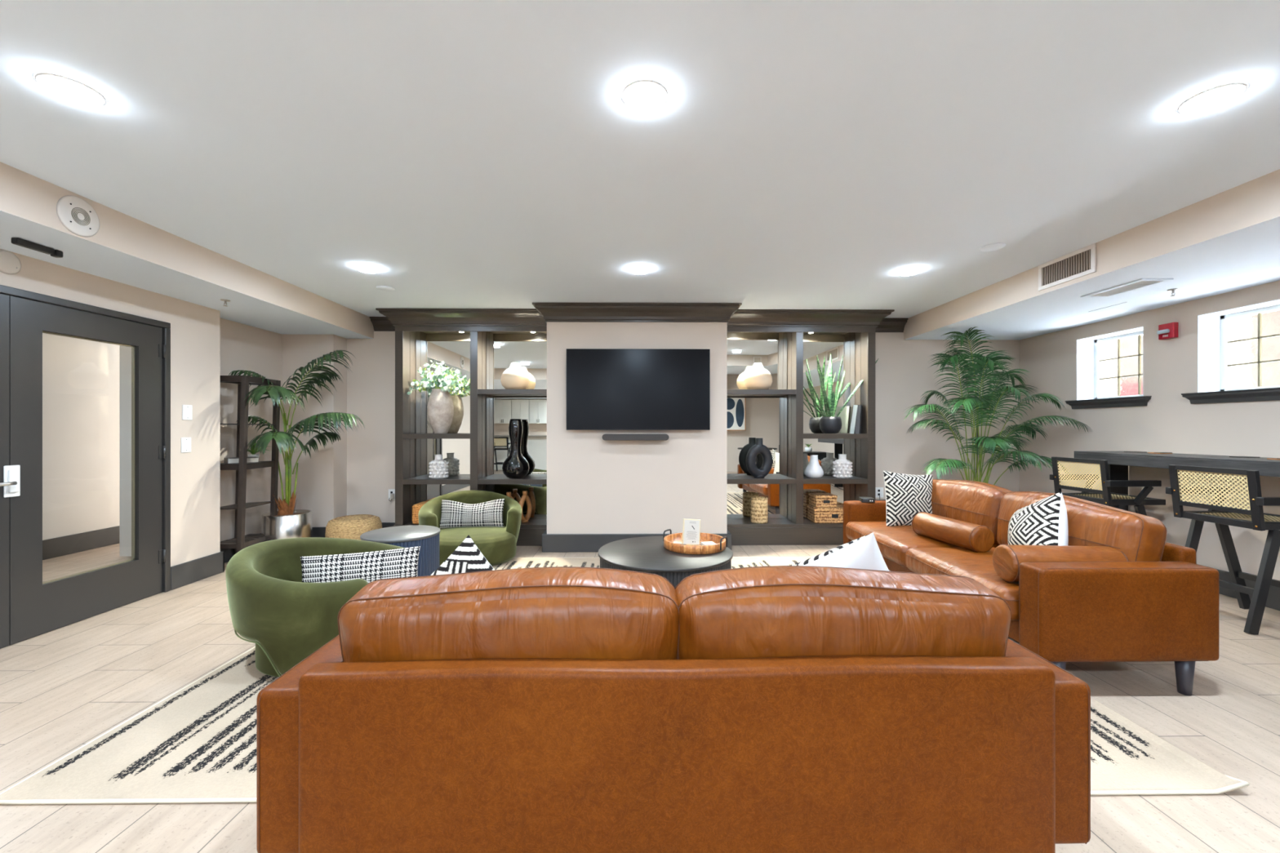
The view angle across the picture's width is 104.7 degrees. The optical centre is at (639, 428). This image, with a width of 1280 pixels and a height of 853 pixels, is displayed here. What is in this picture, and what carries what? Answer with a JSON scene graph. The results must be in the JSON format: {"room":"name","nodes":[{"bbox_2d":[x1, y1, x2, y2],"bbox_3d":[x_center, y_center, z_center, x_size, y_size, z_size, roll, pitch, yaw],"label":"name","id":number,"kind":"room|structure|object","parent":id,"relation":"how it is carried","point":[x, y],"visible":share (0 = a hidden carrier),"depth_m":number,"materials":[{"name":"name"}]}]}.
{"room":"residents' lounge","nodes":[
{"label":"residents' lounge","id":0,"kind":"room"},
{"bbox_2d":[42,333,131,555],"bbox_3d":[-5.471,0.120,3.138,3.330,2.300,6.200,0,0,-1],"label":"wall","id":1,"kind":"structure","parent":0,"point":[86,384],"depth_m":5.01,"materials":[{"name":"beige paint"}]},
{"bbox_2d":[42,525,119,559],"bbox_3d":[-5.733,1.175,2.840,0.040,0.190,5.410,0,0,-1],"label":"baseboard","id":2,"kind":"structure","parent":1,"relation":"attached to","point":[80,542],"depth_m":5.06,"materials":[{"name":"grey paint"}]},
{"bbox_2d":[170,533,261,590],"bbox_3d":[-3.768,1.179,2.092,0.252,0.183,6.670,0,0,-1],"label":"baseboard","id":3,"kind":"structure","parent":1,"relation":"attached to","point":[184,574],"depth_m":4.11,"materials":[{"name":"grey paint"}]},
{"bbox_2d":[311,522,395,537],"bbox_3d":[0.251,1.179,5.587,8.370,0.183,0.272,0,0,-1],"label":"baseboard","id":4,"kind":"structure","parent":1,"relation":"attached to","point":[316,531],"depth_m":5.41,"materials":[{"name":"grey paint"}]},
{"bbox_2d":[0,248,282,566],"bbox_3d":[-3.832,0.120,2.332,0.330,2.300,7.150,0,0,-1],"label":"wall","id":5,"kind":"structure","parent":0,"point":[205,346],"depth_m":4.17,"materials":[{"name":"paint"}]},
{"bbox_2d":[0,293,17,648],"bbox_3d":[-3.656,0.247,2.426,0.114,2.038,0.900,0,0,-1],"label":"door","id":6,"kind":"structure","parent":5,"relation":"in","point":[4,299],"depth_m":2.85,"materials":[{"name":"paint"}]},
{"bbox_2d":[0,249,21,274],"bbox_3d":[-3.666,-0.962,2.863,0.012,0.136,0.136,0,0,-1],"label":"cover","id":7,"kind":"object","parent":5,"relation":"attached to","point":[10,264],"visible":1,"depth_m":2.87,"materials":[{"name":"beige plastic"}]},
{"bbox_2d":[3,295,165,644],"bbox_3d":[-3.689,0.247,3.333,0.069,2.038,0.974,0,0,-1],"label":"door","id":8,"kind":"structure","parent":5,"relation":"in","point":[37,607],"depth_m":3.16,"materials":[{"name":"paint"}]},
{"bbox_2d":[0,284,170,592],"bbox_3d":[-3.734,0.225,2.898,0.158,2.090,1.920,0,0,-1],"label":"trim","id":9,"kind":"structure","parent":5,"relation":"attached to","point":[4,290],"depth_m":3.81,"materials":[{"name":"paint"}]},
{"bbox_2d":[181,437,191,453],"bbox_3d":[-3.680,0.137,4.006,0.011,0.122,0.085,0,0,-1],"label":"wall plate","id":10,"kind":"object","parent":5,"relation":"attached to","point":[185,442],"visible":1,"depth_m":4.00,"materials":[{"name":"white plastic"}]},
{"bbox_2d":[182,404,192,420],"bbox_3d":[-3.680,-0.127,4.016,0.011,0.122,0.085,0,0,-1],"label":"wall plate","id":11,"kind":"object","parent":5,"relation":"attached to","point":[187,410],"visible":1,"depth_m":4.01,"materials":[{"name":"white plastic"}]},
{"bbox_2d":[546,321,727,533],"bbox_3d":[-0.035,0.005,5.505,1.855,2.530,0.850,0,0,-1],"label":"wall","id":12,"kind":"structure","parent":0,"point":[595,485],"depth_m":5.08,"materials":[{"name":"paint"}]},
{"bbox_2d":[602,434,669,440],"bbox_3d":[-0.045,0.092,5.022,0.674,0.064,0.114,0,0,-1],"label":"bar","id":13,"kind":"object","parent":12,"relation":"attached to","point":[605,437],"visible":1,"depth_m":4.96,"materials":[{"name":"grey plastic"}]},
{"bbox_2d":[542,529,731,551],"bbox_3d":[-0.032,1.179,5.199,1.945,0.183,0.282,0,0,-1],"label":"baseboard","id":14,"kind":"structure","parent":12,"relation":"attached to","point":[550,542],"depth_m":5.05,"materials":[{"name":"grey paint"}]},
{"bbox_2d":[532,302,742,323],"bbox_3d":[-0.034,-1.174,5.428,2.105,0.168,0.945,0,0,-1],"label":"trim","id":15,"kind":"structure","parent":12,"relation":"attached to","point":[551,312],"depth_m":5.03,"materials":[{"name":"brown paint"}]},
{"bbox_2d":[566,348,710,430],"bbox_3d":[-0.018,-0.391,5.038,1.456,0.822,0.083,0,0,-1],"label":"television","id":16,"kind":"object","parent":12,"relation":"attached to","point":[607,388],"visible":1,"depth_m":5.00,"materials":[{"name":"black"}]},
{"bbox_2d":[0,0,1279,318],"bbox_3d":[0.029,-1.305,3.581,6.140,0.110,5.440,0,0,-1],"label":"ceiling","id":17,"kind":"structure","parent":0,"point":[798,154],"depth_m":2.13,"materials":[{"name":"white paint"}]},
{"bbox_2d":[34,72,106,107],"bbox_3d":[-2.113,-1.245,1.836,0.176,0.030,0.176,0,0,-1],"label":"recessed light","id":18,"kind":"object","parent":17,"relation":"in","point":[71,91],"visible":1,"depth_m":1.81,"materials":[{"name":"white plastic"}]},
{"bbox_2d":[355,263,380,273],"bbox_3d":[-2.137,-1.245,3.876,0.176,0.030,0.176,0,0,-1],"label":"recessed light","id":19,"kind":"object","parent":17,"relation":"in","point":[368,268],"visible":1,"depth_m":3.84,"materials":[{"name":"white plastic"}]},
{"bbox_2d":[628,265,651,274],"bbox_3d":[0.000,-1.245,3.900,0.176,0.030,0.176,0,0,-1],"label":"recessed light","id":20,"kind":"object","parent":17,"relation":"in","point":[637,269],"visible":1,"depth_m":3.86,"materials":[{"name":"white plastic"}]},
{"bbox_2d":[622,79,667,113],"bbox_3d":[0.019,-1.245,1.870,0.176,0.030,0.176,0,0,-1],"label":"recessed light","id":21,"kind":"object","parent":17,"relation":"in","point":[642,95],"visible":1,"depth_m":1.84,"materials":[{"name":"white plastic"}]},
{"bbox_2d":[897,266,921,275],"bbox_3d":[2.150,-1.245,3.945,0.176,0.030,0.176,0,0,-1],"label":"recessed light","id":22,"kind":"object","parent":17,"relation":"in","point":[909,271],"visible":1,"depth_m":3.90,"materials":[{"name":"white plastic"}]},
{"bbox_2d":[1177,81,1247,115],"bbox_3d":[2.181,-1.245,1.885,0.176,0.030,0.176,0,0,-1],"label":"recessed light","id":23,"kind":"object","parent":17,"relation":"in","point":[1217,97],"visible":1,"depth_m":1.86,"materials":[{"name":"white plastic"}]},
{"bbox_2d":[0,543,1279,852],"bbox_3d":[-1.199,1.300,-0.114,12.000,0.060,12.800,0,0,-1],"label":"floor","id":24,"kind":"structure","parent":0,"point":[64,688],"depth_m":2.18,"materials":[{"name":"wood"}]},
{"bbox_2d":[220,375,280,555],"bbox_3d":[-3.726,0.398,4.693,0.337,1.746,0.482,0,0,-1],"label":"shelf rack","id":25,"kind":"object","parent":24,"relation":"on","point":[240,540],"visible":0.55,"depth_m":4.53,"materials":[{"name":"brown wood"}]},
{"bbox_2d":[223,456,258,463],"bbox_3d":[-3.733,0.300,4.627,0.180,0.048,0.230,0,0,41],"label":"book","id":26,"kind":"object","parent":25,"relation":"on","point":[230,460],"visible":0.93,"depth_m":4.57,"materials":[{"name":"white paper"}]},
{"bbox_2d":[247,440,270,459],"bbox_3d":[-3.738,0.214,4.784,0.288,0.221,0.237,0,0,-31],"label":"leafy plant","id":27,"kind":"object","parent":25,"relation":"on","point":[253,454],"visible":0.48,"depth_m":4.78,"materials":[{"name":"green plant"}]},
{"bbox_2d":[228,350,364,542],"bbox_3d":[-3.310,0.249,4.807,1.038,2.043,0.938,0,0,31],"label":"potted palm","id":28,"kind":"object","parent":24,"relation":"on","point":[289,522],"visible":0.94,"depth_m":4.83,"materials":[{"name":"green plant"}]},
{"bbox_2d":[261,509,311,542],"bbox_3d":[-3.557,1.062,4.980,0.416,0.416,0.416,0,0,-1],"label":"planter","id":29,"kind":"object","parent":28,"relation":"attached to","point":[295,523],"depth_m":4.83,"materials":[{"name":"silver metal"}]},
{"bbox_2d":[324,514,382,540],"bbox_3d":[-3.045,1.109,5.266,0.530,0.322,0.530,0,0,-1],"label":"pouf","id":30,"kind":"object","parent":24,"relation":"on","point":[349,526],"visible":0.5,"depth_m":5.07,"materials":[{"name":"wicker"}]},
{"bbox_2d":[375,308,546,546],"bbox_3d":[-1.872,0.006,5.439,1.810,2.528,0.490,0,0,-1],"label":"bookcase","id":31,"kind":"object","parent":24,"relation":"on","point":[480,344],"visible":0.65,"depth_m":5.64,"materials":[{"name":"brown paint"}]},
{"bbox_2d":[412,501,427,524],"bbox_3d":[-2.333,0.938,5.484,0.292,0.222,0.292,0,0,-1],"label":"basket","id":32,"kind":"object","parent":31,"relation":"on","point":[415,508],"visible":0.35,"depth_m":5.34,"materials":[{"name":"orange wicker"}]},
{"bbox_2d":[428,454,448,479],"bbox_3d":[-2.227,0.424,5.465,0.207,0.262,0.207,0,0,-1],"label":"vase","id":33,"kind":"object","parent":31,"relation":"on","point":[438,469],"visible":1,"depth_m":5.40,"materials":[{"name":"beige ceramic"}]},
{"bbox_2d":[426,388,453,433],"bbox_3d":[-2.212,-0.184,5.481,0.274,0.492,0.274,0,0,-1],"label":"floor vase","id":34,"kind":"object","parent":31,"relation":"on","point":[440,407],"visible":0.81,"depth_m":5.38,"materials":[{"name":"ceramic"}]},
{"bbox_2d":[407,358,466,395],"bbox_3d":[-2.204,-0.568,5.466,0.586,0.426,0.487,0,0,18],"label":"leafy spray","id":35,"kind":"object","parent":34,"relation":"in","point":[430,380],"visible":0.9,"depth_m":5.42,"materials":[{"name":"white plant"}]},
{"bbox_2d":[416,331,470,433],"bbox_3d":[-2.199,-0.536,5.642,0.717,1.193,0.004,0,0,-1],"label":"mirror","id":36,"kind":"object","parent":31,"relation":"on","point":[451,349],"depth_m":5.64,"materials":[{"name":"clear mirror"}]},
{"bbox_2d":[416,438,470,503],"bbox_3d":[-2.199,0.572,5.642,0.717,0.940,0.004,0,0,-1],"label":"mirror","id":37,"kind":"object","parent":31,"relation":"on","point":[456,451],"depth_m":5.64,"materials":[{"name":"mirror"}]},
{"bbox_2d":[500,362,529,389],"bbox_3d":[-1.385,-0.571,5.485,0.314,0.302,0.314,0,0,-1],"label":"vase","id":38,"kind":"object","parent":31,"relation":"on","point":[514,377],"visible":0.89,"depth_m":5.38,"materials":[{"name":"beige ceramic"}]},
{"bbox_2d":[502,418,528,478],"bbox_3d":[-1.381,0.228,5.488,0.294,0.655,0.294,0,0,-1],"label":"vase","id":39,"kind":"object","parent":31,"relation":"on","point":[515,465],"visible":1,"depth_m":5.42,"materials":[{"name":"black ceramic"}]},
{"bbox_2d":[486,331,546,389],"bbox_3d":[-1.373,-0.777,5.652,0.766,0.711,0.004,0,0,-1],"label":"mirror","id":40,"kind":"object","parent":31,"relation":"on","point":[528,349],"depth_m":5.65,"materials":[{"name":"silver mirror"}]},
{"bbox_2d":[486,395,546,519],"bbox_3d":[-1.373,0.331,5.652,0.766,1.422,0.004,0,0,-1],"label":"mirror","id":41,"kind":"object","parent":31,"relation":"on","point":[531,409],"depth_m":5.65,"materials":[{"name":"silver mirror"}]},
{"bbox_2d":[519,490,532,522],"bbox_3d":[-1.278,0.872,5.486,0.063,0.346,0.201,0,0,29],"label":"wooden sculpture","id":42,"kind":"object","parent":31,"relation":"on","point":[525,497],"visible":0.91,"depth_m":5.48,"materials":[{"name":"brown wood"}]},
{"bbox_2d":[0,556,1249,804],"bbox_3d":[-0.065,1.248,3.244,4.318,0.041,3.123,0,0,-1],"label":"area rug","id":43,"kind":"object","parent":24,"relation":"on","point":[197,744],"visible":0.13,"depth_m":1.89,"materials":[{"name":"beige carpet"}]},
{"bbox_2d":[225,537,404,676],"bbox_3d":[-1.755,0.957,2.820,0.936,0.602,0.951,0,0,-4],"label":"barrel chair","id":44,"kind":"object","parent":43,"relation":"on","point":[288,619],"visible":0.66,"depth_m":2.41,"materials":[{"name":"green fabric"}]},
{"bbox_2d":[300,546,420,583],"bbox_3d":[-1.643,0.885,2.912,0.644,0.317,0.154,0,0,-19],"label":"lumbar pillow","id":45,"kind":"object","parent":44,"relation":"on","point":[370,566],"visible":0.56,"depth_m":2.88,"materials":[{"name":"fabric"}]},
{"bbox_2d":[360,524,439,576],"bbox_3d":[-1.736,1.006,3.595,0.524,0.496,0.524,0,0,-1],"label":"table","id":46,"kind":"object","parent":43,"relation":"on","point":[427,537],"visible":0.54,"depth_m":3.50,"materials":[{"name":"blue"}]},
{"bbox_2d":[417,489,521,566],"bbox_3d":[-1.643,0.957,4.819,0.951,0.602,0.936,0,0,-23],"label":"barrel chair","id":47,"kind":"object","parent":43,"relation":"on","point":[497,544],"visible":0.68,"depth_m":4.65,"materials":[{"name":"green fabric"}]},
{"bbox_2d":[439,498,505,528],"bbox_3d":[-1.681,0.856,4.948,0.630,0.277,0.145,0,0,-7],"label":"lumbar pillow","id":48,"kind":"object","parent":47,"relation":"on","point":[454,513],"visible":0.98,"depth_m":4.90,"materials":[{"name":"fabric"}]},
{"bbox_2d":[598,536,733,587],"bbox_3d":[0.176,1.056,3.462,0.936,0.396,0.936,0,0,-1],"label":"coffee table","id":49,"kind":"object","parent":43,"relation":"on","point":[646,554],"visible":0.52,"depth_m":3.24,"materials":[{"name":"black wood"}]},
{"bbox_2d":[662,528,727,554],"bbox_3d":[0.394,0.808,3.565,0.444,0.099,0.444,0,0,-1],"label":"serving tray","id":50,"kind":"object","parent":49,"relation":"on","point":[672,542],"visible":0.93,"depth_m":3.44,"materials":[{"name":"brown wood"}]},
{"bbox_2d":[682,518,700,545],"bbox_3d":[0.370,0.759,3.600,0.150,0.204,0.070,0,0,-15],"label":"table sign","id":51,"kind":"object","parent":50,"relation":"in","point":[691,527],"visible":0.89,"depth_m":3.58,"materials":[{"name":"white paper"}]},
{"bbox_2d":[700,541,715,545],"bbox_3d":[0.491,0.835,3.545,0.092,0.020,0.092,0,0,-13],"label":"paper stack","id":52,"kind":"object","parent":50,"relation":"in","point":[707,543],"visible":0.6,"depth_m":3.54,"materials":[{"name":"beige paper"}]},
{"bbox_2d":[256,565,1090,852],"bbox_3d":[0.095,0.837,1.688,2.168,0.866,0.974,0,0,-1],"label":"sofa","id":53,"kind":"object","parent":24,"relation":"on","point":[768,708],"visible":1,"depth_m":1.22,"materials":[{"name":"leather"}]},
{"bbox_2d":[430,534,494,575],"bbox_3d":[-0.646,0.717,1.797,0.639,0.642,0.167,0,0,-8],"label":"throw pillow","id":54,"kind":"object","parent":53,"relation":"on","point":[467,557],"visible":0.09,"depth_m":1.79,"materials":[{"name":"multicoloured fabric"}]},
{"bbox_2d":[337,566,679,662],"bbox_3d":[-0.355,0.625,1.419,0.938,0.441,0.291,0,0,-1],"label":"cushion","id":55,"kind":"object","parent":53,"relation":"on","point":[560,613],"depth_m":1.30,"materials":[{"name":"leather"}]},
{"bbox_2d":[791,532,888,571],"bbox_3d":[0.700,0.640,1.810,0.632,0.579,0.277,0,0,17],"label":"throw pillow","id":56,"kind":"object","parent":53,"relation":"on","point":[862,553],"visible":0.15,"depth_m":1.67,"materials":[{"name":"white fabric"}]},
{"bbox_2d":[674,565,1011,659],"bbox_3d":[0.563,0.625,1.436,0.938,0.441,0.291,0,0,-1],"label":"cushion","id":57,"kind":"object","parent":53,"relation":"on","point":[768,611],"depth_m":1.32,"materials":[{"name":"leather"}]},
{"bbox_2d":[727,309,894,545],"bbox_3d":[1.799,0.006,5.481,1.803,2.528,0.490,0,0,-1],"label":"bookcase","id":58,"kind":"object","parent":24,"relation":"on","point":[788,344],"visible":0.64,"depth_m":5.66,"materials":[{"name":"brown paint"}]},
{"bbox_2d":[727,332,786,389],"bbox_3d":[1.304,-0.777,5.672,0.778,0.711,0.005,0,2,-2],"label":"mirror","id":59,"kind":"object","parent":58,"relation":"on","point":[744,349],"depth_m":5.67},
{"bbox_2d":[727,395,786,518],"bbox_3d":[1.304,0.331,5.682,0.778,1.422,0.004,0,0,-1],"label":"mirror","id":60,"kind":"object","parent":58,"relation":"on","point":[750,418],"depth_m":5.68,"materials":[{"name":"silver mirror"}]},
{"bbox_2d":[743,363,772,389],"bbox_3d":[1.317,-0.571,5.515,0.314,0.302,0.314,0,0,-1],"label":"vase","id":61,"kind":"object","parent":58,"relation":"on","point":[757,378],"visible":0.81,"depth_m":5.41,"materials":[{"name":"beige ceramic"}]},
{"bbox_2d":[746,438,772,478],"bbox_3d":[1.332,0.336,5.516,0.314,0.445,0.096,0,0,-15],"label":"ring vase","id":62,"kind":"object","parent":58,"relation":"on","point":[761,473],"visible":1,"depth_m":5.48,"materials":[{"name":"black ceramic"}]},
{"bbox_2d":[751,496,768,524],"bbox_3d":[1.323,0.906,5.475,0.184,0.275,0.184,0,0,-1],"label":"canister","id":63,"kind":"object","parent":58,"relation":"on","point":[759,504],"visible":1,"depth_m":5.40,"materials":[{"name":"wicker"}]},
{"bbox_2d":[804,454,823,478],"bbox_3d":[1.945,0.429,5.522,0.204,0.252,0.204,0,0,-1],"label":"bottle vase","id":64,"kind":"object","parent":58,"relation":"on","point":[813,470],"visible":1,"depth_m":5.46,"materials":[{"name":"white ceramic"}]},
{"bbox_2d":[806,504,843,523],"bbox_3d":[2.137,0.959,5.530,0.452,0.170,0.282,0,0,2],"label":"woven box","id":65,"kind":"object","parent":58,"relation":"on","point":[816,515],"visible":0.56,"depth_m":5.40,"materials":[{"name":"wicker"}]},
{"bbox_2d":[808,493,837,507],"bbox_3d":[2.047,0.806,5.534,0.242,0.135,0.242,0,0,-1],"label":"woven box","id":66,"kind":"object","parent":65,"relation":"on","point":[815,500],"visible":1,"depth_m":5.42,"materials":[{"name":"wicker"}]},
{"bbox_2d":[803,332,854,433],"bbox_3d":[2.126,-0.536,5.692,0.701,1.193,0.004,0,0,-1],"label":"mirror","id":67,"kind":"object","parent":58,"relation":"on","point":[820,344],"depth_m":5.69,"materials":[{"name":"silver mirror"}]},
{"bbox_2d":[803,438,854,518],"bbox_3d":[2.126,0.572,5.692,0.701,0.940,0.004,0,0,-1],"label":"mirror","id":68,"kind":"object","parent":58,"relation":"on","point":[827,450],"depth_m":5.69,"materials":[{"name":"clear mirror"}]},
{"bbox_2d":[819,416,841,433],"bbox_3d":[2.132,-0.032,5.525,0.236,0.188,0.236,0,0,-1],"label":"planter","id":69,"kind":"object","parent":58,"relation":"on","point":[828,424],"depth_m":5.43,"materials":[{"name":"black ceramic"}]},
{"bbox_2d":[803,353,878,433],"bbox_3d":[2.232,-0.391,5.526,0.883,0.906,0.236,0,0,-1],"label":"snake plant","id":70,"kind":"object","parent":58,"relation":"on","point":[828,424],"visible":0.97,"depth_m":5.51,"materials":[{"name":"green plant"}]},
{"bbox_2d":[832,453,852,478],"bbox_3d":[2.262,0.424,5.516,0.207,0.262,0.207,0,0,-1],"label":"vase","id":71,"kind":"object","parent":58,"relation":"on","point":[842,467],"visible":1,"depth_m":5.45,"materials":[{"name":"beige ceramic"}]},
{"bbox_2d":[849,404,857,433],"bbox_3d":[2.405,-0.097,5.537,0.082,0.321,0.182,0,0,29],"label":"book","id":72,"kind":"object","parent":58,"relation":"on","point":[852,430],"visible":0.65,"depth_m":5.46,"materials":[{"name":"grey paper"}]},
{"bbox_2d":[854,404,862,433],"bbox_3d":[2.463,-0.098,5.543,0.060,0.320,0.182,0,0,33],"label":"book","id":73,"kind":"object","parent":58,"relation":"on","point":[859,416],"visible":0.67,"depth_m":5.47,"materials":[{"name":"grey paper"}]},
{"bbox_2d":[903,326,1092,484],"bbox_3d":[3.518,0.127,5.062,1.659,2.286,1.184,0,0,-14],"label":"potted palm","id":74,"kind":"object","parent":24,"relation":"on","point":[980,404],"visible":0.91,"depth_m":5.04,"materials":[{"name":"green plant"}]},
{"bbox_2d":[843,479,1218,696],"bbox_3d":[2.281,0.837,3.401,0.974,0.866,2.208,0,0,-1],"label":"sofa","id":75,"kind":"object","parent":24,"relation":"on","point":[1159,604],"visible":0.66,"depth_m":2.34,"materials":[{"name":"leather"}]},
{"bbox_2d":[858,497,875,502],"bbox_3d":[2.025,0.640,4.408,0.110,0.036,0.112,0,0,11],"label":"box","id":76,"kind":"object","parent":75,"relation":"on","point":[864,500],"visible":1,"depth_m":4.36,"materials":[{"name":"black"}]},
{"bbox_2d":[883,471,933,526],"bbox_3d":[2.238,0.598,4.098,0.490,0.488,0.180,0,0,-5],"label":"throw pillow","id":77,"kind":"object","parent":75,"relation":"on","point":[907,495],"visible":0.91,"depth_m":4.03,"materials":[{"name":"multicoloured fabric"}]},
{"bbox_2d":[845,520,999,567],"bbox_3d":[2.176,0.892,3.875,0.774,0.200,0.952,0,0,-1],"label":"seat cushion","id":78,"kind":"object","parent":75,"relation":"on","point":[893,542],"depth_m":3.66,"materials":[{"name":"leather"}]},
{"bbox_2d":[911,511,994,552],"bbox_3d":[2.156,0.715,3.435,0.179,0.180,0.570,0,0,-9],"label":"bolster cushion","id":79,"kind":"object","parent":75,"relation":"on","point":[975,537],"visible":1,"depth_m":3.31,"materials":[{"name":"leather"}]},
{"bbox_2d":[905,547,1018,620],"bbox_3d":[2.187,0.892,2.925,0.774,0.200,0.952,0,0,-1],"label":"seat cushion","id":80,"kind":"object","parent":75,"relation":"on","point":[961,562],"depth_m":2.96,"materials":[{"name":"leather"}]},
{"bbox_2d":[931,479,1011,544],"bbox_3d":[2.537,0.625,3.877,0.291,0.441,0.958,0,0,-1],"label":"cushion","id":81,"kind":"object","parent":75,"relation":"on","point":[978,503],"depth_m":3.65,"materials":[{"name":"leather"}]},
{"bbox_2d":[1007,492,1068,546],"bbox_3d":[2.335,0.635,2.908,0.255,0.552,0.573,0,0,22],"label":"throw pillow","id":82,"kind":"object","parent":75,"relation":"on","point":[1044,522],"visible":0.56,"depth_m":2.79,"materials":[{"name":"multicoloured fabric"}]},
{"bbox_2d":[992,543,1129,582],"bbox_3d":[2.188,0.710,2.578,0.571,0.195,0.195,0,0,4],"label":"bolster cushion","id":83,"kind":"object","parent":75,"relation":"on","point":[1006,558],"visible":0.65,"depth_m":2.53,"materials":[{"name":"leather"}]},
{"bbox_2d":[996,491,1166,561],"bbox_3d":[2.548,0.625,2.939,0.290,0.441,0.958,0,0,-1],"label":"cushion","id":84,"kind":"object","parent":75,"relation":"on","point":[1142,538],"depth_m":2.63,"materials":[{"name":"leather"}]},
{"bbox_2d":[1049,457,1165,515],"bbox_3d":[3.998,0.768,4.234,0.559,1.019,0.554,0,0,-3],"label":"bar stool","id":85,"kind":"object","parent":24,"relation":"on","point":[1095,495],"visible":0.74,"depth_m":4.10,"materials":[{"name":"black"}]},
{"bbox_2d":[1074,451,1279,511],"bbox_3d":[4.222,0.740,2.576,0.492,1.060,3.855,0,0,-1],"label":"bar table","id":86,"kind":"object","parent":24,"relation":"on","point":[1118,462],"depth_m":3.78,"materials":[{"name":"black"}]},
{"bbox_2d":[1074,451,1279,464],"bbox_3d":[4.222,0.217,2.576,0.492,0.015,3.855,0,0,-1],"label":"countertop","id":87,"kind":"structure","parent":86,"relation":"on","point":[1175,455],"depth_m":3.64,"materials":[{"name":"grey stone"}]},
{"bbox_2d":[1165,464,1279,635],"bbox_3d":[4.019,0.768,3.261,0.559,1.019,0.554,0,0,-1],"label":"bar stool","id":88,"kind":"object","parent":24,"relation":"on","point":[1223,517],"visible":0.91,"depth_m":3.22,"materials":[{"name":"black wood"}]},
{"bbox_2d":[0,161,1279,339],"bbox_3d":[-1.149,-1.195,-0.113,12.100,0.330,12.800,0,0,-1],"label":"ceiling","id":89,"kind":"structure","parent":0,"point":[1228,241],"depth_m":3.32,"materials":[{"name":"white paint"}]},
{"bbox_2d":[11,237,62,257],"bbox_3d":[-3.377,-1.010,2.769,0.044,0.040,0.215,0,0,-1],"label":"ceiling sensor","id":90,"kind":"object","parent":89,"relation":"attached to","point":[16,241],"visible":1,"depth_m":2.75,"materials":[{"name":"black"}]},
{"bbox_2d":[56,195,99,237],"bbox_3d":[-3.023,-1.142,2.666,0.014,0.208,0.208,0,0,-1],"label":"ceiling speaker","id":91,"kind":"object","parent":89,"relation":"attached to","point":[76,215],"visible":1,"depth_m":2.65,"materials":[{"name":"beige plastic"}]},
{"bbox_2d":[71,207,90,225],"bbox_3d":[-3.018,-1.142,2.666,0.003,0.091,0.090,0,0,-1],"label":"grille","id":92,"kind":"object","parent":91,"relation":"attached to","point":[79,215],"depth_m":2.66,"materials":[{"name":"white"}]},
{"bbox_2d":[1038,243,1096,290],"bbox_3d":[3.093,-1.160,3.591,0.012,0.196,0.470,0,0,-1],"label":"ceiling vent","id":93,"kind":"object","parent":89,"relation":"in","point":[1079,263],"visible":1,"depth_m":3.57,"materials":[{"name":"beige metal"}]},
{"bbox_2d":[1080,278,1173,297],"bbox_3d":[3.559,-1.025,3.631,0.220,0.010,0.470,0,0,-1],"label":"ceiling vent","id":94,"kind":"object","parent":89,"relation":"in","point":[1138,284],"visible":1,"depth_m":3.60,"materials":[{"name":"white metal"}]},
{"bbox_2d":[282,331,1019,527],"bbox_3d":[0.349,0.005,5.764,8.770,2.530,0.580,0,0,-1],"label":"wall","id":95,"kind":"structure","parent":0,"point":[353,475],"depth_m":5.69,"materials":[{"name":"paint"}]},
{"bbox_2d":[369,316,395,331],"bbox_3d":[-2.810,-1.187,5.723,0.490,0.143,0.290,0,0,-1],"label":"trim","id":96,"kind":"structure","parent":95,"relation":"attached to","point":[380,323],"depth_m":5.64,"materials":[{"name":"brown paint"}]},
{"bbox_2d":[388,488,395,499],"bbox_3d":[-2.858,0.763,5.683,0.075,0.120,0.008,0,0,-1],"label":"wall outlet","id":97,"kind":"object","parent":95,"relation":"attached to","point":[390,491],"visible":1,"depth_m":5.68,"materials":[{"name":"white plastic"}]},
{"bbox_2d":[875,487,883,497],"bbox_3d":[2.780,0.750,5.748,0.110,0.120,0.008,0,0,-1],"label":"wall outlet","id":98,"kind":"object","parent":95,"relation":"attached to","point":[878,491],"visible":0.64,"depth_m":5.75,"materials":[{"name":"white plastic"}]},
{"bbox_2d":[875,318,907,332],"bbox_3d":[2.774,-1.187,5.787,0.580,0.143,0.290,0,0,-1],"label":"trim","id":99,"kind":"structure","parent":95,"relation":"attached to","point":[886,325],"depth_m":5.71,"materials":[{"name":"brown paint"}]},
{"bbox_2d":[1019,280,1279,580],"bbox_3d":[4.711,0.120,-0.096,0.420,2.300,12.300,0,0,-1],"label":"wall","id":100,"kind":"structure","parent":0,"point":[1169,423],"depth_m":4.20,"materials":[{"name":"paint"}]},
{"bbox_2d":[1065,326,1151,408],"bbox_3d":[4.544,-0.548,4.697,0.305,0.706,0.800,0,0,-1],"label":"window","id":101,"kind":"structure","parent":100,"relation":"in","point":[1110,366],"depth_m":4.84,"materials":[{"name":"white glass"}]},
{"bbox_2d":[1156,322,1177,339],"bbox_3d":[4.420,-0.813,4.141,0.066,0.128,0.120,0,0,-1],"label":"fire alarm","id":102,"kind":"object","parent":100,"relation":"attached to","point":[1167,331],"visible":1,"depth_m":4.12,"materials":[{"name":"red plastic"}]},
{"bbox_2d":[1181,298,1279,404],"bbox_3d":[4.557,-0.548,3.617,0.305,0.706,0.800,0,0,-1],"label":"window","id":103,"kind":"structure","parent":100,"relation":"in","point":[1238,348],"depth_m":3.81,"materials":[{"name":"white glass"}]},
{"bbox_2d":[1197,564,1279,610],"bbox_3d":[4.492,1.179,-0.239,0.022,0.183,12.020,0,0,-1],"label":"baseboard","id":104,"kind":"structure","parent":100,"relation":"attached to","point":[1273,602],"depth_m":3.59,"materials":[{"name":"grey paint"}]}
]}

